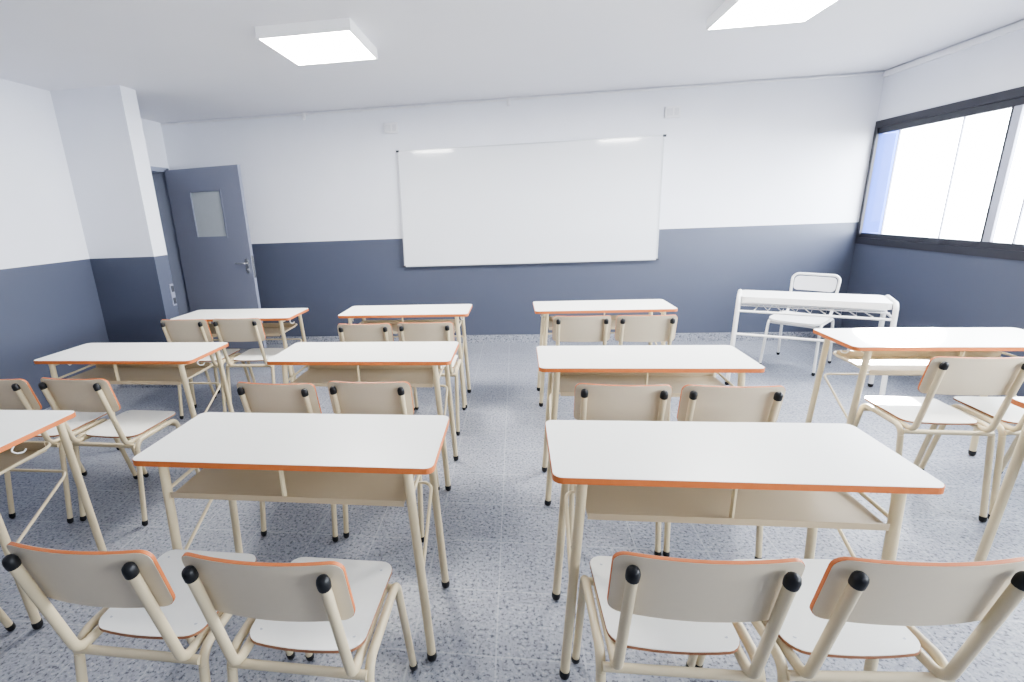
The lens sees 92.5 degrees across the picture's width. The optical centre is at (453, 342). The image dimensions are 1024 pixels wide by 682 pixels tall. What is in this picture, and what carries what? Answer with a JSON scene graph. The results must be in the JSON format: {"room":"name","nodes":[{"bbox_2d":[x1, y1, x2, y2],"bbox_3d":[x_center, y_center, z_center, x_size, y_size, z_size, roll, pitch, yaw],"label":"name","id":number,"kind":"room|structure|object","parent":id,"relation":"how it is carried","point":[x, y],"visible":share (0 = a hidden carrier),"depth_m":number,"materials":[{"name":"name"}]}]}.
{"room":"classroom","nodes":[
{"label":"classroom","id":0,"kind":"room"},
{"bbox_2d":[0,78,168,409],"bbox_3d":[-3.703,-0.172,2.011,0.360,2.564,7.828,0,15,7],"label":"wall","id":1,"kind":"structure","parent":0,"point":[50,303],"depth_m":3.86,"materials":[{"name":"paint"}]},
{"bbox_2d":[44,384,119,409],"bbox_3d":[-3.559,1.220,1.590,0.012,0.091,6.318,0,15,7],"label":"baseboard","id":2,"kind":"structure","parent":1,"relation":"attached to","point":[114,386],"depth_m":4.55,"materials":[{"name":"stone"}]},
{"bbox_2d":[150,166,190,315],"bbox_3d":[-3.356,-0.840,5.319,0.222,2.084,1.015,0,15,7],"label":"trim","id":3,"kind":"structure","parent":1,"relation":"attached to","point":[158,174],"depth_m":5.68,"materials":[{"name":"blue metal"}]},
{"bbox_2d":[164,165,266,348],"bbox_3d":[-2.713,-0.920,5.548,0.988,2.040,0.101,2,16,17],"label":"door","id":4,"kind":"structure","parent":1,"relation":"in","point":[208,205],"depth_m":5.48,"materials":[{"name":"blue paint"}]},
{"bbox_2d":[0,340,1023,681],"bbox_3d":[-0.801,1.100,1.993,9.080,0.120,8.228,0,15,7],"label":"floor","id":5,"kind":"structure","parent":0,"point":[498,618],"depth_m":2.31,"materials":[{"name":"stone"}]},
{"bbox_2d":[0,607,15,631],"bbox_3d":[-1.933,0.784,1.569,0.396,0.805,0.508,0,15,9],"label":"chair","id":6,"kind":"object","parent":5,"relation":"on","point":[9,625],"visible":1,"depth_m":1.85,"materials":[{"name":"beige metal"}]},
{"bbox_2d":[0,410,106,629],"bbox_3d":[-2.042,0.699,1.984,0.993,0.760,0.395,-1,15,7],"label":"school desk","id":7,"kind":"object","parent":5,"relation":"on","point":[16,426],"visible":0.83,"depth_m":1.94,"materials":[{"name":"white laminate"}]},
{"bbox_2d":[0,442,46,474],"bbox_3d":[-2.057,0.464,1.886,0.788,0.043,0.280,-1,15,7],"label":"shelf","id":8,"kind":"object","parent":7,"relation":"attached to","point":[7,458],"depth_m":1.95,"materials":[{"name":"beige metal"}]},
{"bbox_2d":[0,379,137,523],"bbox_3d":[-2.158,0.499,2.649,0.396,0.805,0.508,0,15,10],"label":"chair","id":9,"kind":"object","parent":5,"relation":"on","point":[15,394],"visible":0.44,"depth_m":2.51,"materials":[{"name":"beige metal"}]},
{"bbox_2d":[50,85,178,342],"bbox_3d":[-2.986,-0.840,4.349,0.786,2.564,0.170,0,15,7],"label":"wall pier","id":10,"kind":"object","parent":5,"relation":"on","point":[101,129],"visible":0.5,"depth_m":4.17,"materials":[{"name":"paint"}]},
{"bbox_2d":[119,380,188,387],"bbox_3d":[-2.850,0.353,4.657,0.638,0.091,0.182,0,15,7],"label":"baseboard","id":11,"kind":"object","parent":10,"relation":"attached to","point":[121,385],"visible":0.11,"depth_m":4.58,"materials":[{"name":"stone"}]},
{"bbox_2d":[169,284,176,305],"bbox_3d":[-2.565,-0.441,4.463,0.013,0.200,0.050,0,15,7],"label":"light switch","id":12,"kind":"object","parent":10,"relation":"attached to","point":[171,286],"visible":1,"depth_m":4.46,"materials":[{"name":"white plastic"}]},
{"bbox_2d":[38,377,199,525],"bbox_3d":[-1.741,0.494,2.600,0.396,0.805,0.508,0,15,10],"label":"chair","id":13,"kind":"object","parent":5,"relation":"on","point":[77,395],"visible":0.94,"depth_m":2.44,"materials":[{"name":"beige laminate"}]},
{"bbox_2d":[34,342,233,449],"bbox_3d":[-1.885,0.414,3.006,0.993,0.760,0.395,0,15,8],"label":"school desk","id":14,"kind":"object","parent":5,"relation":"on","point":[166,363],"visible":0.68,"depth_m":2.89,"materials":[{"name":"white laminate"}]},
{"bbox_2d":[67,362,210,384],"bbox_3d":[-1.900,0.179,2.908,0.788,0.043,0.280,0,15,8],"label":"shelf","id":15,"kind":"object","parent":14,"relation":"attached to","point":[148,374],"depth_m":2.94,"materials":[{"name":"beige metal"}]},
{"bbox_2d":[1,542,294,681],"bbox_3d":[-0.798,0.782,1.396,0.396,0.805,0.508,0,15,8],"label":"chair","id":16,"kind":"object","parent":5,"relation":"on","point":[142,595],"visible":0.91,"depth_m":1.15,"materials":[{"name":"beige laminate"}]},
{"bbox_2d":[160,319,250,418],"bbox_3d":[-1.932,0.157,3.866,0.396,0.805,0.508,0,15,8],"label":"chair","id":17,"kind":"object","parent":5,"relation":"on","point":[191,330],"visible":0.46,"depth_m":3.60,"materials":[{"name":"beige laminate"}]},
{"bbox_2d":[170,308,308,407],"bbox_3d":[-1.692,0.129,4.020,0.993,0.760,0.395,0,15,7],"label":"school desk","id":18,"kind":"object","parent":5,"relation":"on","point":[281,315],"visible":0.42,"depth_m":3.92,"materials":[{"name":"white laminate"}]},
{"bbox_2d":[208,323,295,336],"bbox_3d":[-1.706,-0.106,3.922,0.788,0.043,0.280,0,15,7],"label":"shelf","id":19,"kind":"object","parent":18,"relation":"attached to","point":[270,329],"depth_m":3.96,"materials":[{"name":"beige wood"}]},
{"bbox_2d":[213,318,295,400],"bbox_3d":[-1.527,0.152,3.821,0.396,0.805,0.508,-1,15,7],"label":"chair","id":20,"kind":"object","parent":5,"relation":"on","point":[242,329],"visible":0.66,"depth_m":3.56,"materials":[{"name":"beige laminate"}]},
{"bbox_2d":[237,382,337,541],"bbox_3d":[-0.722,0.501,2.416,0.396,0.805,0.508,0,15,10],"label":"chair","id":21,"kind":"object","parent":5,"relation":"on","point":[255,397],"visible":0.34,"depth_m":2.12,"materials":[{"name":"beige laminate"}]},
{"bbox_2d":[132,412,449,661],"bbox_3d":[-0.511,0.688,1.785,0.993,0.760,0.395,0,15,8],"label":"school desk","id":22,"kind":"object","parent":5,"relation":"on","point":[346,459],"visible":0.84,"depth_m":1.63,"materials":[{"name":"beige laminate"}]},
{"bbox_2d":[170,468,414,506],"bbox_3d":[-0.526,0.452,1.687,0.788,0.043,0.280,0,15,8],"label":"shelf","id":23,"kind":"object","parent":22,"relation":"attached to","point":[372,489],"depth_m":1.62,"materials":[{"name":"beige metal"}]},
{"bbox_2d":[181,552,417,681],"bbox_3d":[-0.364,0.780,1.336,0.396,0.805,0.508,0,15,8],"label":"chair","id":24,"kind":"object","parent":5,"relation":"on","point":[309,606],"visible":1,"depth_m":1.12,"materials":[{"name":"beige laminate"}]},
{"bbox_2d":[267,341,458,490],"bbox_3d":[-0.464,0.410,2.796,0.993,0.760,0.395,0,15,8],"label":"school desk","id":25,"kind":"object","parent":5,"relation":"on","point":[419,364],"visible":0.8,"depth_m":2.68,"materials":[{"name":"white laminate"}]},
{"bbox_2d":[288,365,440,386],"bbox_3d":[-0.479,0.174,2.699,0.788,0.043,0.280,0,15,8],"label":"shelf","id":26,"kind":"object","parent":25,"relation":"attached to","point":[317,375],"depth_m":2.73,"materials":[{"name":"beige metal"}]},
{"bbox_2d":[337,323,414,410],"bbox_3d":[-0.537,0.203,3.477,0.396,0.805,0.508,0,15,8],"label":"chair","id":27,"kind":"object","parent":5,"relation":"on","point":[381,332],"visible":0.19,"depth_m":3.17,"materials":[{"name":"beige laminate"}]},
{"bbox_2d":[327,381,439,542],"bbox_3d":[-0.318,0.492,2.382,0.396,0.805,0.508,0,15,8],"label":"chair","id":28,"kind":"object","parent":5,"relation":"on","point":[381,398],"visible":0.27,"depth_m":2.09,"materials":[{"name":"beige laminate"}]},
{"bbox_2d":[338,304,471,407],"bbox_3d":[-0.344,0.106,3.891,0.993,0.760,0.395,0,15,8],"label":"school desk","id":29,"kind":"object","parent":5,"relation":"on","point":[438,310],"visible":0.72,"depth_m":3.77,"materials":[{"name":"white laminate"}]},
{"bbox_2d":[363,319,455,333],"bbox_3d":[-0.359,-0.129,3.793,0.788,0.043,0.280,0,15,8],"label":"shelf","id":30,"kind":"object","parent":29,"relation":"attached to","point":[393,323],"depth_m":3.91,"materials":[{"name":"beige wood"}]},
{"bbox_2d":[397,322,465,435],"bbox_3d":[-0.142,0.196,3.440,0.396,0.805,0.508,-1,15,7],"label":"chair","id":31,"kind":"object","parent":5,"relation":"on","point":[432,331],"visible":0.5,"depth_m":3.16,"materials":[{"name":"beige laminate"}]},
{"bbox_2d":[548,315,610,372],"bbox_3d":[0.876,0.154,3.434,0.396,0.805,0.508,0,15,9],"label":"chair","id":32,"kind":"object","parent":5,"relation":"on","point":[564,328],"visible":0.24,"depth_m":3.14,"materials":[{"name":"beige laminate"}]},
{"bbox_2d":[533,299,677,406],"bbox_3d":[1.125,0.080,3.755,0.993,0.760,0.395,-1,15,7],"label":"school desk","id":33,"kind":"object","parent":5,"relation":"on","point":[544,308],"visible":0.64,"depth_m":3.62,"materials":[{"name":"white laminate"}]},
{"bbox_2d":[548,315,618,329],"bbox_3d":[1.111,-0.155,3.657,0.788,0.043,0.280,-1,15,7],"label":"shelf","id":34,"kind":"object","parent":33,"relation":"attached to","point":[613,317],"depth_m":3.75,"materials":[{"name":"beige metal"}]},
{"bbox_2d":[569,383,671,555],"bbox_3d":[0.723,0.490,2.225,0.396,0.805,0.508,0,15,10],"label":"chair","id":35,"kind":"object","parent":5,"relation":"on","point":[602,402],"visible":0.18,"depth_m":1.94,"materials":[{"name":"beige laminate"}]},
{"bbox_2d":[615,315,677,420],"bbox_3d":[1.272,0.154,3.372,0.396,0.805,0.508,0,15,9],"label":"chair","id":36,"kind":"object","parent":5,"relation":"on","point":[629,328],"visible":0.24,"depth_m":3.08,"materials":[{"name":"beige laminate"}]},
{"bbox_2d":[536,345,764,505],"bbox_3d":[0.937,0.430,2.502,0.993,0.760,0.395,0,15,8],"label":"school desk","id":37,"kind":"object","parent":5,"relation":"on","point":[677,366],"visible":0.75,"depth_m":2.40,"materials":[{"name":"white laminate"}]},
{"bbox_2d":[559,372,724,396],"bbox_3d":[0.922,0.194,2.404,0.788,0.043,0.280,0,15,8],"label":"shelf","id":38,"kind":"object","parent":37,"relation":"attached to","point":[568,380],"depth_m":2.47,"materials":[{"name":"beige metal"}]},
{"bbox_2d":[571,551,804,681],"bbox_3d":[0.552,0.754,1.286,0.396,0.805,0.508,-1,15,7],"label":"chair","id":39,"kind":"object","parent":5,"relation":"on","point":[693,608],"visible":1,"depth_m":1.03,"materials":[{"name":"beige laminate"}]},
{"bbox_2d":[663,384,785,558],"bbox_3d":[1.119,0.490,2.164,0.396,0.805,0.508,0,15,9],"label":"chair","id":40,"kind":"object","parent":5,"relation":"on","point":[697,403],"visible":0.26,"depth_m":1.87,"materials":[{"name":"beige laminate"}]},
{"bbox_2d":[545,420,944,679],"bbox_3d":[0.811,0.685,1.584,0.993,0.760,0.395,0,15,7],"label":"school desk","id":41,"kind":"object","parent":5,"relation":"on","point":[803,475],"visible":0.9,"depth_m":1.43,"materials":[{"name":"white laminate"}]},
{"bbox_2d":[585,485,889,530],"bbox_3d":[0.796,0.450,1.486,0.788,0.043,0.280,0,15,7],"label":"shelf","id":42,"kind":"object","parent":41,"relation":"attached to","point":[778,508],"depth_m":1.42,"materials":[{"name":"beige metal"}]},
{"bbox_2d":[758,272,840,375],"bbox_3d":[3.111,-0.192,4.348,0.527,0.805,0.438,-15,19,-38],"label":"chair","id":43,"kind":"object","parent":5,"relation":"on","point":[813,283],"visible":0.83,"depth_m":4.35,"materials":[{"name":"white plastic"}]},
{"bbox_2d":[725,289,898,395],"bbox_3d":[2.777,-0.013,3.853,1.016,0.751,0.438,7,18,30],"label":"desk","id":44,"kind":"object","parent":5,"relation":"on","point":[864,303],"visible":0.84,"depth_m":3.70,"materials":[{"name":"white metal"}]},
{"bbox_2d":[740,302,889,316],"bbox_3d":[2.767,-0.266,3.784,0.952,0.018,0.342,7,18,30],"label":"wire shelf","id":45,"kind":"object","parent":44,"relation":"attached to","point":[866,311],"depth_m":3.74,"materials":[{"name":"white metal"}]},
{"bbox_2d":[695,556,1023,681],"bbox_3d":[0.960,0.744,1.256,0.396,0.805,0.508,-1,15,4],"label":"chair","id":46,"kind":"object","parent":5,"relation":"on","point":[847,607],"visible":0.9,"depth_m":1.00,"materials":[{"name":"beige laminate"}]},
{"bbox_2d":[805,327,1023,455],"bbox_3d":[2.512,0.334,2.606,0.993,0.760,0.395,0,15,9],"label":"school desk","id":47,"kind":"object","parent":5,"relation":"on","point":[876,351],"visible":0.7,"depth_m":2.54,"materials":[{"name":"white laminate"}]},
{"bbox_2d":[836,350,1002,374],"bbox_3d":[2.496,0.098,2.508,0.788,0.043,0.280,0,15,9],"label":"shelf","id":48,"kind":"object","parent":47,"relation":"attached to","point":[881,362],"depth_m":2.60,"materials":[{"name":"beige metal"}]},
{"bbox_2d":[853,356,1023,522],"bbox_3d":[2.277,0.387,2.357,0.396,0.805,0.508,0,15,9],"label":"chair","id":49,"kind":"object","parent":5,"relation":"on","point":[944,375],"visible":0.85,"depth_m":2.17,"materials":[{"name":"beige laminate"}]},
{"bbox_2d":[918,396,1023,518],"bbox_3d":[2.691,0.383,2.307,0.396,0.805,0.508,0,15,9],"label":"chair","id":50,"kind":"object","parent":5,"relation":"on","point":[985,409],"visible":0.74,"depth_m":2.32,"materials":[{"name":"beige laminate"}]},
{"bbox_2d":[973,397,1023,561],"bbox_3d":[2.483,0.607,1.609,0.993,0.760,0.395,0,15,7],"label":"school desk","id":51,"kind":"object","parent":5,"relation":"on","point":[1016,461],"visible":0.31,"depth_m":1.83,"materials":[{"name":"white metal"}]},
{"bbox_2d":[0,0,1023,122],"bbox_3d":[-0.913,-1.501,1.283,9.080,0.150,8.228,0,15,7],"label":"ceiling","id":52,"kind":"structure","parent":0,"point":[183,60],"depth_m":3.35,"materials":[{"name":"paint"}]},
{"bbox_2d":[255,17,377,65],"bbox_3d":[-0.830,-1.880,3.061,0.570,0.062,0.570,0,15,7],"label":"ceiling light","id":53,"kind":"object","parent":52,"relation":"attached to","point":[340,39],"visible":1,"depth_m":2.94,"materials":[{"name":"white plastic"}]},
{"bbox_2d":[260,31,373,64],"bbox_3d":[-0.829,-1.856,3.067,0.546,0.010,0.546,0,15,7],"label":"diffuser","id":54,"kind":"object","parent":53,"relation":"attached to","point":[299,47],"depth_m":3.01,"materials":[{"name":"white plastic"}]},
{"bbox_2d":[706,0,838,30],"bbox_3d":[1.816,-1.897,2.706,0.570,0.062,0.570,0,15,7],"label":"ceiling light","id":55,"kind":"object","parent":52,"relation":"attached to","point":[732,13],"visible":1,"depth_m":2.79,"materials":[{"name":"white plastic"}]},
{"bbox_2d":[161,71,884,336],"bbox_3d":[-0.364,-1.261,5.478,9.080,2.564,0.200,0,15,7],"label":"wall","id":56,"kind":"structure","parent":0,"point":[763,184],"depth_m":5.13,"materials":[{"name":"paint"}]},
{"bbox_2d":[384,122,397,133],"bbox_3d":[-0.651,-2.258,5.115,0.145,0.105,0.034,0,15,7],"label":"junction box","id":57,"kind":"object","parent":56,"relation":"attached to","point":[389,128],"visible":1,"depth_m":5.10,"materials":[{"name":"white plastic"}]},
{"bbox_2d":[161,72,883,124],"bbox_3d":[0.358,-2.435,4.939,7.250,0.066,0.028,0,15,7],"label":"trim","id":58,"kind":"structure","parent":56,"relation":"attached to","point":[508,100],"depth_m":4.88,"materials":[{"name":"white paint"}]},
{"bbox_2d":[396,134,666,266],"bbox_3d":[0.777,-1.456,5.140,2.740,1.233,0.060,0,15,7],"label":"whiteboard","id":59,"kind":"object","parent":56,"relation":"attached to","point":[588,200],"visible":1,"depth_m":5.12,"materials":[{"name":"plastic"}]},
{"bbox_2d":[266,332,824,343],"bbox_3d":[0.462,-0.047,5.599,7.290,0.091,0.012,0,15,7],"label":"baseboard","id":60,"kind":"structure","parent":56,"relation":"attached to","point":[678,336],"depth_m":5.51,"materials":[{"name":"stone"}]},
{"bbox_2d":[664,106,680,118],"bbox_3d":[2.146,-2.257,4.757,0.145,0.105,0.034,0,15,7],"label":"junction box","id":61,"kind":"object","parent":56,"relation":"attached to","point":[670,111],"visible":1,"depth_m":4.74,"materials":[{"name":"white plastic"}]},
{"bbox_2d":[841,19,1023,396],"bbox_3d":[3.595,-0.227,1.059,0.100,2.564,7.828,0,15,7],"label":"wall","id":62,"kind":"structure","parent":0,"point":[931,289],"depth_m":3.85,"materials":[{"name":"paint"}]},
{"bbox_2d":[855,86,1023,260],"bbox_3d":[3.671,-0.639,1.473,0.172,1.127,6.776,0,15,7],"label":"window","id":63,"kind":"structure","parent":62,"relation":"in","point":[882,148],"depth_m":3.84,"materials":[{"name":"metal"}]},
{"bbox_2d":[883,21,1023,76],"bbox_3d":[3.479,-1.423,0.736,0.030,0.042,7.778,0,15,7],"label":"trim","id":64,"kind":"structure","parent":62,"relation":"attached to","point":[1018,26],"depth_m":3.69,"materials":[{"name":"white paint"}]},
{"bbox_2d":[973,395,1005,396],"bbox_3d":[3.591,0.967,1.386,0.012,0.091,7.816,0,15,7],"label":"baseboard","id":65,"kind":"structure","parent":62,"relation":"attached to","point":[973,395],"depth_m":3.46,"materials":[{"name":"stone"}]},
{"label":"outside","id":66,"kind":"structure","parent":0,"visible":0},
{"bbox_2d":[869,131,901,233],"bbox_3d":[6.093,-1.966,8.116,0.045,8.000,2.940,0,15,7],"label":"window frame","id":67,"kind":"structure","parent":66,"point":[896,132],"depth_m":6.57,"materials":[{"name":"white metal"}]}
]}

